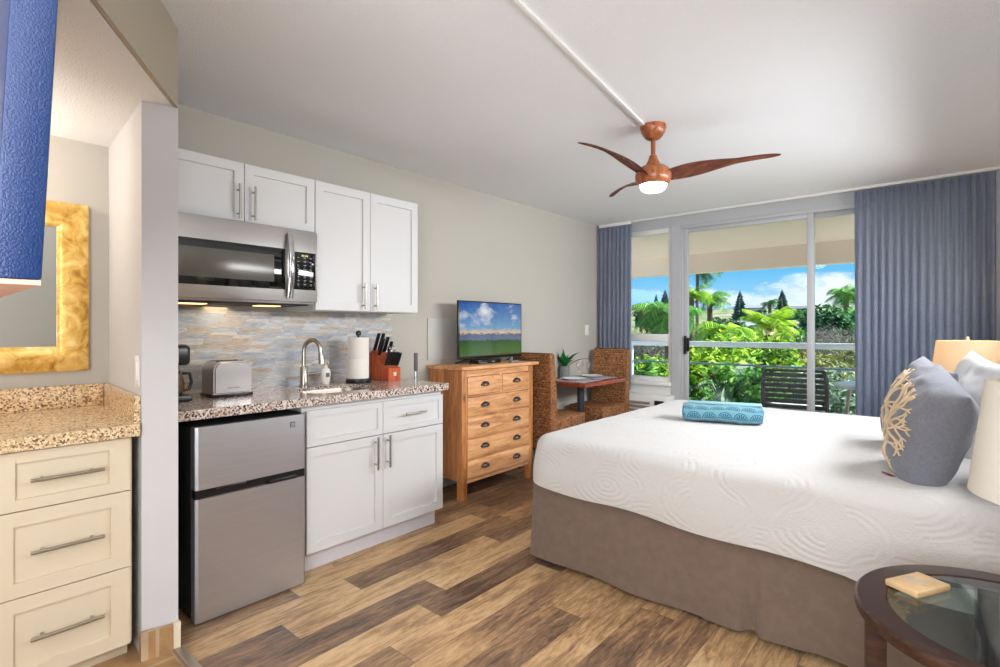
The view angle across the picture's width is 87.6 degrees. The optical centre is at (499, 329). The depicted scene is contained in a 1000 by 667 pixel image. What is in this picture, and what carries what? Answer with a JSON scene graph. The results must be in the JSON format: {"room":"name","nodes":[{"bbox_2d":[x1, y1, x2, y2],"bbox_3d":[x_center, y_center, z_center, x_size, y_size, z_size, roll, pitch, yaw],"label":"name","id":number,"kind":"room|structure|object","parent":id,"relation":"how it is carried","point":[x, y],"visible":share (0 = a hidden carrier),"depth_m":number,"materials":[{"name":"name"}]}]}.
{"room":"studio apartment","nodes":[
{"label":"studio apartment","id":0,"kind":"room"},
{"bbox_2d":[50,0,172,147],"bbox_3d":[-1.898,-0.908,0.393,2.750,0.068,3.311,0,0,41],"label":"ceiling","id":1,"kind":"structure","parent":0,"point":[98,83],"depth_m":1.83,"materials":[{"name":"white paint"}]},
{"bbox_2d":[91,0,177,107],"bbox_3d":[-1.081,-1.027,1.236,0.332,0.306,3.036,0,0,-24],"label":"wall header","id":2,"kind":"structure","parent":0,"point":[146,28],"depth_m":1.78,"materials":[{"name":"beige paint"}]},
{"bbox_2d":[0,0,57,297],"bbox_3d":[-1.036,-0.467,1.076,0.860,0.799,0.090,0,0,41],"label":"wall art","id":3,"kind":"object","parent":2,"relation":"hanging from","point":[28,28],"visible":1,"depth_m":0.79,"materials":[{"name":"blue paint"}]},
{"bbox_2d":[91,640,185,666],"bbox_3d":[-1.579,1.319,0.113,3.600,0.120,3.305,0,0,41],"label":"floor","id":4,"kind":"structure","parent":0,"point":[130,658],"depth_m":1.98,"materials":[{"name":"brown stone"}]},
{"bbox_2d":[0,437,131,666],"bbox_3d":[-2.087,0.832,1.698,0.755,0.854,1.337,0,0,41],"label":"vanity cabinet","id":5,"kind":"object","parent":4,"relation":"on","point":[66,511],"visible":0.98,"depth_m":1.83,"materials":[{"name":"beige paint"}]},
{"bbox_2d":[0,383,140,453],"bbox_3d":[-2.069,0.330,1.727,0.744,0.148,1.426,0,0,41],"label":"countertop","id":6,"kind":"structure","parent":5,"relation":"on","point":[31,418],"depth_m":2.09,"materials":[{"name":"beige stone"}]},
{"bbox_2d":[109,101,177,651],"bbox_3d":[-1.596,0.193,2.265,0.758,2.132,0.115,0,0,41],"label":"wall partition","id":7,"kind":"structure","parent":0,"point":[143,157],"depth_m":2.04,"materials":[{"name":"grey paint"}]},
{"bbox_2d":[135,355,139,386],"bbox_3d":[-1.417,0.164,2.035,0.008,0.120,0.070,0,0,-45],"label":"light switch","id":8,"kind":"object","parent":7,"relation":"attached to","point":[137,358],"visible":1,"depth_m":2.02,"materials":[{"name":"white paint"}]},
{"bbox_2d":[139,623,172,661],"bbox_3d":[-1.323,1.206,2.009,0.110,0.105,0.024,0,0,-34],"label":"baseboard","id":9,"kind":"structure","parent":7,"relation":"attached to","point":[155,642],"depth_m":2.00,"materials":[{"name":"brown stone"}]},
{"bbox_2d":[172,619,180,648],"bbox_3d":[-1.270,1.196,2.046,0.030,0.100,0.022,0,0,41],"label":"trim","id":10,"kind":"structure","parent":7,"relation":"attached to","point":[176,623],"depth_m":2.04,"materials":[{"name":"beige"}]},
{"bbox_2d":[173,645,201,666],"bbox_3d":[-0.197,1.263,1.125,2.835,0.032,0.034,0,0,41],"label":"trim","id":11,"kind":"structure","parent":7,"relation":"attached to","point":[182,653],"depth_m":1.98,"materials":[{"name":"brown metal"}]},
{"bbox_2d":[0,104,598,449],"bbox_3d":[-1.427,0.039,3.131,0.120,2.440,8.070,0,0,41],"label":"wall","id":12,"kind":"structure","parent":0,"point":[473,245],"depth_m":4.08,"materials":[{"name":"grey paint"}]},
{"bbox_2d":[0,200,88,373],"bbox_3d":[-2.249,-0.191,2.054,0.044,0.764,1.004,0,0,41],"label":"wall mirror","id":13,"kind":"object","parent":12,"relation":"attached to","point":[44,327],"visible":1,"depth_m":2.35,"materials":[{"name":"gold metal"}]},
{"bbox_2d":[0,226,56,347],"bbox_3d":[-2.260,-0.191,2.064,0.012,0.540,0.780,0,0,41],"label":"mirror glass","id":14,"kind":"object","parent":13,"relation":"attached to","point":[28,318],"depth_m":2.31,"materials":[{"name":"white mirror"}]},
{"bbox_2d":[178,148,314,231],"bbox_3d":[-1.433,-0.695,2.746,0.372,0.307,0.823,0,0,41],"label":"upper cabinet","id":15,"kind":"object","parent":12,"relation":"attached to","point":[208,185],"visible":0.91,"depth_m":2.66,"materials":[{"name":"white paint"}]},
{"bbox_2d":[178,212,316,306],"bbox_3d":[-1.402,-0.333,2.733,0.437,0.414,0.764,0,0,41],"label":"microwave oven","id":16,"kind":"object","parent":15,"relation":"attached to","point":[222,262],"visible":0.89,"depth_m":2.61,"materials":[{"name":"metal"}]},
{"bbox_2d":[297,257,311,285],"bbox_3d":[-1.063,-0.311,2.845,0.001,0.154,0.088,0,0,41],"label":"control panel","id":17,"kind":"object","parent":16,"relation":"attached to","point":[304,264],"depth_m":2.84,"materials":[{"name":"black plastic"}]},
{"bbox_2d":[178,309,391,393],"bbox_3d":[-1.311,0.118,3.164,0.012,0.450,1.614,0,0,41],"label":"tile backsplash","id":18,"kind":"structure","parent":12,"relation":"attached to","point":[271,342],"depth_m":3.10,"materials":[{"name":"tile"}]},
{"bbox_2d":[286,180,417,313],"bbox_3d":[-0.916,-0.478,3.344,0.372,0.741,0.754,0,0,41],"label":"upper cabinet","id":19,"kind":"object","parent":12,"relation":"attached to","point":[367,243],"visible":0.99,"depth_m":3.21,"materials":[{"name":"white paint"}]},
{"bbox_2d":[427,318,456,359],"bbox_3d":[-0.440,0.076,4.171,0.012,0.325,0.367,0,0,41],"label":"wall panel","id":20,"kind":"object","parent":12,"relation":"attached to","point":[441,332],"visible":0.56,"depth_m":4.13,"materials":[{"name":"grey"}]},
{"bbox_2d":[443,449,535,486],"bbox_3d":[0.183,1.214,4.892,0.012,0.090,3.020,0,0,41],"label":"baseboard","id":21,"kind":"structure","parent":12,"relation":"attached to","point":[446,482],"depth_m":4.20,"materials":[{"name":"white paint"}]},
{"bbox_2d":[178,459,848,666],"bbox_3d":[1.027,1.319,3.125,3.600,0.120,4.590,0,0,41],"label":"floor","id":22,"kind":"structure","parent":0,"point":[465,588],"depth_m":2.29,"materials":[{"name":"brown wood"}]},
{"bbox_2d":[178,409,304,624],"bbox_3d":[-1.323,0.834,2.558,0.548,0.850,0.498,0,0,41],"label":"mini fridge","id":23,"kind":"object","parent":22,"relation":"on","point":[241,478],"visible":0.82,"depth_m":2.33,"materials":[{"name":"silver metal"}]},
{"bbox_2d":[288,391,442,570],"bbox_3d":[-0.892,0.813,3.164,0.644,0.892,0.950,0,0,41],"label":"base cabinet","id":24,"kind":"object","parent":22,"relation":"on","point":[373,470],"visible":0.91,"depth_m":2.93,"materials":[{"name":"white paint"}]},
{"bbox_2d":[178,378,448,421],"bbox_3d":[-1.085,0.365,2.941,0.644,0.042,1.572,0,0,41],"label":"countertop","id":25,"kind":"structure","parent":24,"relation":"on","point":[265,399],"depth_m":2.66,"materials":[{"name":"stone"}]},
{"bbox_2d":[178,344,192,401],"bbox_3d":[-1.581,0.208,2.510,0.200,0.270,0.178,0,0,41],"label":"coffee maker","id":26,"kind":"object","parent":25,"relation":"on","point":[183,349],"visible":0.29,"depth_m":2.48,"materials":[{"name":"black plastic"}]},
{"bbox_2d":[200,359,252,397],"bbox_3d":[-1.416,0.253,2.719,0.166,0.181,0.220,0,0,41],"label":"toaster","id":27,"kind":"object","parent":25,"relation":"on","point":[220,378],"visible":1,"depth_m":2.65,"materials":[{"name":"metal"}]},
{"bbox_2d":[298,338,324,386],"bbox_3d":[-1.130,0.198,3.129,0.146,0.290,0.107,0,0,-22],"label":"faucet","id":28,"kind":"object","parent":25,"relation":"on","point":[304,374],"visible":1,"depth_m":3.12,"materials":[{"name":"silver metal"}]},
{"bbox_2d":[320,361,330,383],"bbox_3d":[-1.097,0.272,3.283,0.060,0.142,0.059,0,0,-5],"label":"soap dispenser","id":29,"kind":"object","parent":25,"relation":"on","point":[325,375],"visible":0.98,"depth_m":3.26,"materials":[{"name":"white plastic"}]},
{"bbox_2d":[302,387,367,392],"bbox_3d":[-0.951,0.452,3.024,0.380,0.174,0.490,0,0,41],"label":"sink","id":30,"kind":"object","parent":25,"relation":"in","point":[334,390],"visible":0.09,"depth_m":3.20,"materials":[{"name":"metal"}]},
{"bbox_2d":[346,330,370,383],"bbox_3d":[-0.912,0.176,3.360,0.160,0.334,0.160,0,0,41],"label":"paper towel holder","id":31,"kind":"object","parent":25,"relation":"on","point":[358,347],"visible":1,"depth_m":3.30,"materials":[{"name":"white paper"}]},
{"bbox_2d":[369,350,399,380],"bbox_3d":[-0.791,0.244,3.547,0.246,0.198,0.100,0,0,41],"label":"knife block","id":32,"kind":"object","parent":25,"relation":"on","point":[378,370],"visible":0.89,"depth_m":3.50,"materials":[{"name":"orange wood"}]},
{"bbox_2d":[414,353,417,379],"bbox_3d":[-0.566,0.251,3.508,0.030,0.184,0.030,0,0,41],"label":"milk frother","id":33,"kind":"object","parent":25,"relation":"on","point":[415,354],"visible":1,"depth_m":3.50,"materials":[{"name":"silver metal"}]},
{"bbox_2d":[427,360,538,501],"bbox_3d":[-0.113,0.768,4.236,0.392,0.982,0.924,0,0,41],"label":"dresser","id":34,"kind":"object","parent":22,"relation":"on","point":[487,423],"visible":0.98,"depth_m":3.98,"materials":[{"name":"brown wood"}]},
{"bbox_2d":[469,358,500,363],"bbox_3d":[-0.121,0.261,4.250,0.111,0.030,0.270,0,0,41],"label":"cable box","id":35,"kind":"object","parent":34,"relation":"on","point":[475,361],"visible":0.92,"depth_m":4.19,"materials":[{"name":"black plastic"}]},
{"bbox_2d":[455,300,526,364],"bbox_3d":[-0.070,0.026,4.306,0.201,0.499,0.778,0,0,41],"label":"television","id":36,"kind":"object","parent":34,"relation":"on","point":[484,329],"visible":0.99,"depth_m":4.26,"materials":[{"name":"black plastic"}]},
{"bbox_2d":[513,352,584,468],"bbox_3d":[0.455,0.733,4.780,0.410,1.050,0.575,0,0,41],"label":"wicker chair","id":37,"kind":"object","parent":22,"relation":"on","point":[547,418],"visible":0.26,"depth_m":4.51,"materials":[{"name":"brown wicker"}]},
{"bbox_2d":[556,375,625,411],"bbox_3d":[0.834,0.879,5.222,0.535,0.760,0.790,0,0,41],"label":"dining table","id":38,"kind":"object","parent":22,"relation":"on","point":[580,386],"visible":0.33,"depth_m":5.10,"materials":[{"name":"brown wood"}]},
{"bbox_2d":[557,350,585,377],"bbox_3d":[0.766,0.345,5.343,0.287,0.307,0.317,0,0,41],"label":"potted plant","id":39,"kind":"object","parent":38,"relation":"on","point":[564,369],"visible":0.97,"depth_m":5.31,"materials":[{"name":"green plant"}]},
{"bbox_2d":[556,378,601,382],"bbox_3d":[0.733,0.497,5.078,0.420,0.003,0.320,0,0,41],"label":"placemat","id":40,"kind":"object","parent":38,"relation":"on","point":[559,379],"visible":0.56,"depth_m":5.03,"materials":[{"name":"grey fabric"}]},
{"bbox_2d":[561,376,585,379],"bbox_3d":[0.718,0.484,5.091,0.254,0.021,0.254,0,0,41],"label":"dinner plate","id":41,"kind":"object","parent":40,"relation":"on","point":[569,377],"visible":1,"depth_m":5.14,"materials":[{"name":"white ceramic"}]},
{"bbox_2d":[574,375,618,379],"bbox_3d":[0.959,0.497,5.385,0.420,0.003,0.320,0,0,41],"label":"placemat","id":42,"kind":"object","parent":38,"relation":"on","point":[600,377],"visible":0.56,"depth_m":5.34,"materials":[{"name":"grey fabric"}]},
{"bbox_2d":[569,348,629,422],"bbox_3d":[1.049,0.733,5.482,0.410,1.050,0.575,0,0,41],"label":"wicker chair","id":43,"kind":"object","parent":22,"relation":"on","point":[608,400],"visible":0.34,"depth_m":5.54,"materials":[{"name":"brown wicker"}]},
{"bbox_2d":[629,392,673,411],"bbox_3d":[1.444,0.976,5.648,0.830,0.565,0.217,0,0,41],"label":"air conditioner","id":44,"kind":"object","parent":22,"relation":"on","point":[637,400],"visible":0.12,"depth_m":5.46,"materials":[{"name":"white paint"}]},
{"bbox_2d":[629,400,649,410],"bbox_3d":[1.336,0.938,5.607,0.580,0.361,0.014,0,0,41],"label":"grille","id":45,"kind":"object","parent":44,"relation":"attached to","point":[633,404],"depth_m":5.51,"materials":[{"name":"white"}]},
{"bbox_2d":[530,400,999,666],"bbox_3d":[1.654,0.699,2.900,2.297,1.120,2.110,0,0,41],"label":"bed","id":46,"kind":"object","parent":22,"relation":"on","point":[770,528],"visible":0.91,"depth_m":2.19,"materials":[{"name":"white fabric"}]},
{"bbox_2d":[682,400,763,423],"bbox_3d":[1.383,0.518,3.246,0.459,0.117,0.200,0,0,24],"label":"towel","id":47,"kind":"object","parent":46,"relation":"on","point":[698,410],"visible":1,"depth_m":3.18,"materials":[{"name":"teal fabric"}]},
{"bbox_2d":[880,356,958,431],"bbox_3d":[1.974,0.367,2.470,0.259,0.464,0.453,0,0,29],"label":"pillow","id":48,"kind":"object","parent":46,"relation":"on","point":[917,367],"visible":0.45,"depth_m":2.51,"materials":[{"name":"fabric"}]},
{"bbox_2d":[882,364,979,486],"bbox_3d":[1.649,0.387,2.011,0.368,0.491,0.371,0,0,-31],"label":"pillow","id":49,"kind":"object","parent":46,"relation":"on","point":[930,429],"visible":0.98,"depth_m":1.88,"materials":[{"name":"fabric"}]},
{"bbox_2d":[954,351,999,458],"bbox_3d":[2.212,0.364,2.449,0.221,0.511,0.566,0,0,26],"label":"pillow","id":50,"kind":"object","parent":46,"relation":"on","point":[972,370],"visible":0.3,"depth_m":2.36,"materials":[{"name":"fabric"}]},
{"bbox_2d":[855,565,999,666],"bbox_3d":[1.248,0.984,1.241,0.670,0.550,0.670,0,0,41],"label":"bedside table","id":51,"kind":"object","parent":22,"relation":"on","point":[882,625],"visible":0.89,"depth_m":1.43,"materials":[{"name":"brown wood"}]},
{"bbox_2d":[885,572,950,597],"bbox_3d":[1.146,0.701,1.431,0.135,0.019,0.085,0,0,-19],"label":"coaster","id":52,"kind":"object","parent":51,"relation":"on","point":[916,584],"visible":1,"depth_m":1.41,"materials":[{"name":"beige stone"}]},
{"bbox_2d":[967,377,999,504],"bbox_3d":[1.213,0.396,1.067,0.384,0.624,0.384,0,0,41],"label":"table lamp","id":53,"kind":"object","parent":51,"relation":"on","point":[984,473],"visible":1,"depth_m":1.11,"materials":[{"name":"beige fabric"}]},
{"bbox_3d":[3.169,0.958,3.447,0.670,0.600,0.670,0,0,41],"label":"bedside table","id":54,"kind":"object","parent":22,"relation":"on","visible":0},
{"bbox_2d":[932,336,999,372],"bbox_3d":[3.104,0.353,3.463,0.384,0.609,0.384,0,0,41],"label":"table lamp","id":55,"kind":"object","parent":54,"relation":"on","point":[947,353],"visible":0.37,"depth_m":3.37,"materials":[{"name":"beige fabric"}]},
{"bbox_2d":[161,0,999,225],"bbox_3d":[-0.059,-1.251,1.869,3.840,0.140,8.190,0,0,41],"label":"ceiling","id":56,"kind":"structure","parent":0,"point":[475,95],"depth_m":2.52,"materials":[{"name":"white paint"}]},
{"bbox_2d":[512,0,644,125],"bbox_3d":[0.011,-1.174,1.790,0.022,0.014,2.900,0,0,34],"label":"channel","id":57,"kind":"object","parent":56,"relation":"attached to","point":[519,3],"visible":1,"depth_m":2.22,"materials":[{"name":"white paint"}]},
{"bbox_2d":[599,221,630,227],"bbox_3d":[1.278,-1.164,5.816,0.400,0.034,0.016,0,0,41],"label":"track","id":58,"kind":"object","parent":56,"relation":"attached to","point":[625,222],"visible":1,"depth_m":5.80,"materials":[{"name":"white metal"}]},
{"bbox_2d":[598,224,631,389],"bbox_3d":[1.276,-0.244,5.817,0.415,1.805,0.049,0,0,41],"label":"curtain","id":59,"kind":"object","parent":58,"relation":"hanging from","point":[615,242],"visible":0.8,"depth_m":5.81,"materials":[{"name":"blue fabric"}]},
{"bbox_2d":[578,121,780,196],"bbox_3d":[0.860,-0.988,2.910,1.139,0.386,1.077,0,0,41],"label":"ceiling fan","id":60,"kind":"object","parent":56,"relation":"hanging from","point":[653,177],"visible":1,"depth_m":2.96,"materials":[{"name":"brown wood"}]},
{"bbox_2d":[632,166,999,222],"bbox_3d":[2.633,-1.170,4.646,3.160,0.022,0.028,0,0,41],"label":"track","id":61,"kind":"object","parent":56,"relation":"attached to","point":[997,167],"visible":1,"depth_m":4.44,"materials":[{"name":"white metal"}]},
{"bbox_2d":[854,171,995,416],"bbox_3d":[3.286,0.046,4.078,0.860,2.385,0.072,0,0,41],"label":"curtain","id":62,"kind":"object","parent":61,"relation":"hanging from","point":[925,252],"visible":0.59,"depth_m":4.08,"materials":[{"name":"blue fabric"}]},
{"bbox_2d":[629,384,670,394],"bbox_3d":[1.639,0.929,5.709,0.545,0.660,0.120,0,0,41],"label":"wall","id":63,"kind":"structure","parent":0,"point":[641,388],"depth_m":5.63,"materials":[{"name":"white paint"}]},
{"bbox_2d":[631,227,670,385],"bbox_3d":[1.616,-0.239,5.683,0.545,1.675,0.150,0,0,41],"label":"window","id":64,"kind":"structure","parent":63,"relation":"in","point":[635,379],"depth_m":5.59,"materials":[{"name":"white paint"}]},
{"bbox_2d":[671,226,680,399],"bbox_3d":[1.881,0.091,5.500,0.095,2.335,0.140,0,0,41],"label":"trim","id":65,"kind":"structure","parent":63,"relation":"attached to","point":[675,230],"depth_m":5.44,"materials":[{"name":"grey paint"}]},
{"bbox_2d":[632,214,854,277],"bbox_3d":[3.135,-1.086,5.486,6.900,0.710,1.500,0,0,41],"label":"ceiling","id":66,"kind":"structure","parent":0,"point":[776,245],"depth_m":6.08,"materials":[{"name":"beige paint"}]},
{"bbox_2d":[996,184,999,340],"bbox_3d":[3.819,0.092,3.823,0.289,2.334,0.120,0,0,41],"label":"wall","id":67,"kind":"structure","parent":0,"point":[997,185],"depth_m":3.86,"materials":[{"name":"grey paint"}]},
{"bbox_2d":[681,203,853,411],"bbox_3d":[2.809,0.091,4.689,2.370,2.335,0.132,0,0,41],"label":"door","id":68,"kind":"structure","parent":67,"relation":"in","point":[811,214],"depth_m":4.80,"materials":[{"name":"grey paint"}]},
{"bbox_2d":[631,170,999,231],"bbox_3d":[2.681,-1.129,4.808,3.300,0.105,0.120,0,0,41],"label":"trim","id":69,"kind":"structure","parent":67,"relation":"attached to","point":[844,197],"depth_m":4.92,"materials":[{"name":"grey paint"}]},
{"bbox_3d":[3.135,1.399,5.486,6.700,0.220,1.500,0,0,41],"label":"floor","id":70,"kind":"structure","parent":0,"visible":0},
{"bbox_2d":[632,341,854,374],"bbox_3d":[3.527,0.724,5.940,6.700,1.130,0.060,0,0,41],"label":"balcony railing","id":71,"kind":"object","parent":70,"relation":"on","point":[831,346],"visible":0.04,"depth_m":6.29,"materials":[{"name":"white metal"}]},
{"bbox_2d":[760,368,829,412],"bbox_3d":[3.152,0.851,5.573,0.620,0.875,0.540,0,0,32],"label":"patio chair","id":72,"kind":"object","parent":70,"relation":"on","point":[765,394],"visible":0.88,"depth_m":5.37,"materials":[{"name":"plastic"}]},
{"bbox_2d":[767,402,822,411],"bbox_3d":[3.152,0.843,5.573,0.500,0.038,0.420,0,0,32],"label":"seat cushion","id":73,"kind":"object","parent":72,"relation":"on","point":[771,402],"visible":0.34,"depth_m":5.45,"materials":[{"name":"white fabric"}]},
{"bbox_2d":[834,381,854,414],"bbox_3d":[3.655,0.913,5.063,0.700,0.753,0.700,0,0,41],"label":"patio table","id":74,"kind":"object","parent":70,"relation":"on","point":[850,385],"visible":0.23,"depth_m":5.13,"materials":[{"name":"white plastic"}]},
{"label":"outside","id":75,"kind":"structure","parent":0,"visible":0},
{"bbox_2d":[632,307,854,363],"bbox_3d":[41.957,-1.391,102.635,327.796,11.799,199.799,0,0,41],"label":"ground","id":76,"kind":"structure","parent":75,"point":[722,314],"depth_m":143.88,"materials":[{"name":"beige"}]},
{"bbox_2d":[632,301,648,333],"bbox_3d":[8.907,0.883,32.794,1.735,5.197,1.755,0,0,41],"label":"palm tree","id":77,"kind":"object","parent":76,"relation":"on","point":[641,313],"visible":0.12,"depth_m":32.73,"materials":[{"name":"green plant"}]},
{"bbox_2d":[633,309,650,331],"bbox_3d":[15.723,-0.326,55.775,2.937,4.788,2.948,0,0,41],"label":"tree","id":78,"kind":"object","parent":76,"relation":"on","point":[636,314],"visible":0.14,"depth_m":55.69,"materials":[{"name":"green plant"}]},
{"bbox_2d":[633,357,663,375],"bbox_3d":[2.220,2.502,8.542,1.220,4.088,1.069,0,0,-6],"label":"shrub","id":79,"kind":"object","parent":76,"relation":"on","point":[651,366],"visible":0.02,"depth_m":8.45,"materials":[{"name":"green plant"}]},
{"bbox_2d":[633,345,664,373],"bbox_3d":[5.750,2.144,19.111,2.322,3.776,1.960,0,0,41],"label":"tree","id":80,"kind":"object","parent":76,"relation":"on","point":[652,352],"visible":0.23,"depth_m":18.75,"materials":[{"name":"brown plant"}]},
{"bbox_2d":[633,353,667,376],"bbox_3d":[2.727,2.474,8.876,1.040,4.150,0.990,0,0,36],"label":"shrub","id":81,"kind":"object","parent":76,"relation":"on","point":[662,366],"visible":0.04,"depth_m":8.68,"materials":[{"name":"green plant"}]},
{"bbox_2d":[632,301,705,370],"bbox_3d":[3.418,2.003,10.480,1.486,5.104,1.502,0,0,41],"label":"palm tree","id":82,"kind":"object","parent":76,"relation":"on","point":[656,314],"visible":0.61,"depth_m":10.32,"materials":[{"name":"green plant"}]},
{"bbox_2d":[666,283,719,346],"bbox_3d":[4.674,1.643,12.674,1.319,5.678,1.244,0,0,41],"label":"palm tree","id":83,"kind":"object","parent":76,"relation":"on","point":[694,294],"visible":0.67,"depth_m":12.57,"materials":[{"name":"green plant"}]},
{"bbox_2d":[689,374,721,401],"bbox_3d":[3.273,2.634,8.269,1.274,3.824,1.215,0,0,13],"label":"shrub","id":84,"kind":"object","parent":76,"relation":"on","point":[701,391],"visible":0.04,"depth_m":8.22,"materials":[{"name":"green plant"}]},
{"bbox_2d":[690,272,721,335],"bbox_3d":[6.685,0.772,17.713,1.625,6.555,1.688,0,0,41],"label":"palm tree","id":85,"kind":"object","parent":76,"relation":"on","point":[703,276],"visible":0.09,"depth_m":17.73,"materials":[{"name":"green plant"}]},
{"bbox_2d":[689,334,734,397],"bbox_3d":[3.357,2.313,8.938,1.338,4.477,1.400,0,0,33],"label":"shrub","id":86,"kind":"object","parent":76,"relation":"on","point":[703,370],"visible":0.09,"depth_m":8.67,"materials":[{"name":"green plant"}]},
{"bbox_2d":[694,291,730,325],"bbox_3d":[8.916,1.119,22.227,1.734,5.533,1.697,0,0,41],"label":"palm tree","id":87,"kind":"object","parent":76,"relation":"on","point":[718,294],"visible":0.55,"depth_m":22.07,"materials":[{"name":"green plant"}]},
{"bbox_2d":[690,329,758,373],"bbox_3d":[4.028,2.279,9.587,1.486,4.553,1.408,0,0,37],"label":"shrub","id":88,"kind":"object","parent":76,"relation":"on","point":[735,354],"visible":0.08,"depth_m":9.13,"materials":[{"name":"green plant"}]},
{"bbox_2d":[691,321,760,351],"bbox_3d":[4.968,2.189,11.473,1.493,4.721,1.463,0,0,41],"label":"palm tree","id":89,"kind":"object","parent":76,"relation":"on","point":[740,331],"visible":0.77,"depth_m":11.30,"materials":[{"name":"green plant"}]},
{"bbox_2d":[694,361,760,401],"bbox_3d":[3.726,2.547,8.496,1.430,3.996,1.438,0,0,41],"label":"palm tree","id":90,"kind":"object","parent":76,"relation":"on","point":[724,396],"visible":0.28,"depth_m":8.16,"materials":[{"name":"green plant"}]},
{"bbox_2d":[716,318,760,352],"bbox_3d":[11.021,1.673,23.494,2.337,4.386,2.446,0,0,-33],"label":"tree","id":91,"kind":"object","parent":76,"relation":"on","point":[743,324],"visible":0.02,"depth_m":23.23,"materials":[{"name":"green plant"}]},
{"bbox_2d":[731,291,748,320],"bbox_3d":[17.535,0.150,38.119,2.071,5.979,1.924,0,0,21],"label":"pine","id":92,"kind":"object","parent":76,"relation":"on","point":[737,308],"visible":0.43,"depth_m":38.05,"materials":[{"name":"green plant"}]},
{"bbox_2d":[706,360,776,403],"bbox_3d":[3.814,2.525,8.270,1.192,4.039,1.198,0,0,41],"label":"shrub","id":93,"kind":"object","parent":76,"relation":"on","point":[744,379],"visible":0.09,"depth_m":8.01,"materials":[{"name":"green plant"}]},
{"bbox_2d":[745,305,767,312],"bbox_3d":[41.435,-2.111,85.487,4.807,3.461,5.619,0,0,41],"label":"house","id":94,"kind":"structure","parent":76,"relation":"on","point":[755,308],"depth_m":83.62,"materials":[{"name":"grey"}]},
{"bbox_2d":[725,333,804,398],"bbox_3d":[4.899,2.312,9.696,1.530,4.485,1.551,0,0,41],"label":"shrub","id":95,"kind":"object","parent":76,"relation":"on","point":[767,359],"visible":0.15,"depth_m":9.39,"materials":[{"name":"green plant"}]},
{"bbox_2d":[738,306,798,341],"bbox_3d":[6.641,1.902,12.906,1.356,4.924,1.420,0,0,41],"label":"palm tree","id":96,"kind":"object","parent":76,"relation":"on","point":[775,320],"visible":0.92,"depth_m":12.71,"materials":[{"name":"green plant"}]},
{"bbox_2d":[761,299,780,313],"bbox_3d":[32.188,-1.198,62.125,2.230,4.799,2.269,0,0,41],"label":"palm tree","id":97,"kind":"object","parent":76,"relation":"on","point":[770,304],"visible":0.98,"depth_m":61.95,"materials":[{"name":"green plant"}]},
{"bbox_2d":[773,290,789,311],"bbox_3d":[36.143,-2.204,66.894,2.812,5.821,2.866,0,0,41],"label":"pine","id":98,"kind":"object","parent":76,"relation":"on","point":[782,296],"visible":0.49,"depth_m":66.61,"materials":[{"name":"green plant"}]},
{"bbox_2d":[757,327,819,394],"bbox_3d":[5.551,2.256,10.046,1.230,4.593,1.191,0,0,41],"label":"shrub","id":99,"kind":"object","parent":76,"relation":"on","point":[801,357],"visible":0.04,"depth_m":10.01,"materials":[{"name":"green plant"}]},
{"bbox_2d":[777,324,817,351],"bbox_3d":[9.893,1.908,17.414,1.660,4.144,1.603,0,0,41],"label":"tree","id":100,"kind":"object","parent":76,"relation":"on","point":[801,332],"visible":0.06,"depth_m":17.20,"materials":[{"name":"green plant"}]},
{"bbox_2d":[774,363,854,413],"bbox_3d":[5.058,2.550,7.974,1.642,3.977,1.518,0,0,41],"label":"shrub","id":101,"kind":"object","parent":76,"relation":"on","point":[834,398],"visible":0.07,"depth_m":7.80,"materials":[{"name":"green plant"}]},
{"bbox_2d":[793,303,854,359],"bbox_3d":[12.822,1.474,20.290,2.625,4.966,2.549,0,0,41],"label":"tree","id":102,"kind":"object","parent":76,"relation":"on","point":[837,321],"visible":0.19,"depth_m":19.82,"materials":[{"name":"green plant"}]},
{"bbox_2d":[796,329,854,366],"bbox_3d":[9.785,2.008,14.916,2.773,4.126,3.046,0,0,41],"label":"tree","id":103,"kind":"object","parent":76,"relation":"on","point":[833,338],"visible":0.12,"depth_m":15.11,"materials":[{"name":"brown plant"}]},
{"bbox_2d":[805,323,851,362],"bbox_3d":[10.707,1.892,17.413,1.864,4.154,1.940,0,0,41],"label":"tree","id":104,"kind":"object","parent":76,"relation":"on","point":[823,323],"visible":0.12,"depth_m":17.05,"materials":[{"name":"brown plant"}]},
{"bbox_2d":[804,351,854,397],"bbox_3d":[6.541,2.481,10.702,1.799,4.055,1.666,0,0,-25],"label":"shrub","id":105,"kind":"object","parent":76,"relation":"on","point":[821,362],"visible":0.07,"depth_m":10.46,"materials":[{"name":"green plant"}]},
{"bbox_2d":[823,374,854,414],"bbox_3d":[5.303,2.566,7.530,1.395,3.934,1.440,0,0,-8],"label":"shrub","id":106,"kind":"object","parent":76,"relation":"on","point":[852,403],"visible":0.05,"depth_m":7.44,"materials":[{"name":"green plant"}]},
{"bbox_2d":[824,284,854,310],"bbox_3d":[16.620,0.763,25.002,1.987,5.966,2.004,0,0,41],"label":"palm tree","id":107,"kind":"object","parent":76,"relation":"on","point":[844,295],"visible":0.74,"depth_m":24.92,"materials":[{"name":"green plant"}]},
{"bbox_2d":[824,337,854,389],"bbox_3d":[7.712,2.248,11.066,1.994,4.313,2.090,0,0,41],"label":"shrub","id":108,"kind":"object","parent":76,"relation":"on","point":[851,360],"visible":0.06,"depth_m":11.16,"materials":[{"name":"green plant"}]},
{"bbox_2d":[836,306,854,320],"bbox_3d":[14.917,1.466,22.430,2.136,4.893,2.075,0,0,41],"label":"tree","id":109,"kind":"object","parent":76,"relation":"on","point":[851,313],"visible":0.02,"depth_m":21.88,"materials":[{"name":"green plant"}]},
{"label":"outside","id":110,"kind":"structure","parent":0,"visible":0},
{"bbox_2d":[632,289,733,307],"bbox_3d":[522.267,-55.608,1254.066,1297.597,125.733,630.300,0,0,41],"label":"hills","id":111,"kind":"structure","parent":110,"point":[638,296],"depth_m":1372.75,"materials":[{"name":"blue"}]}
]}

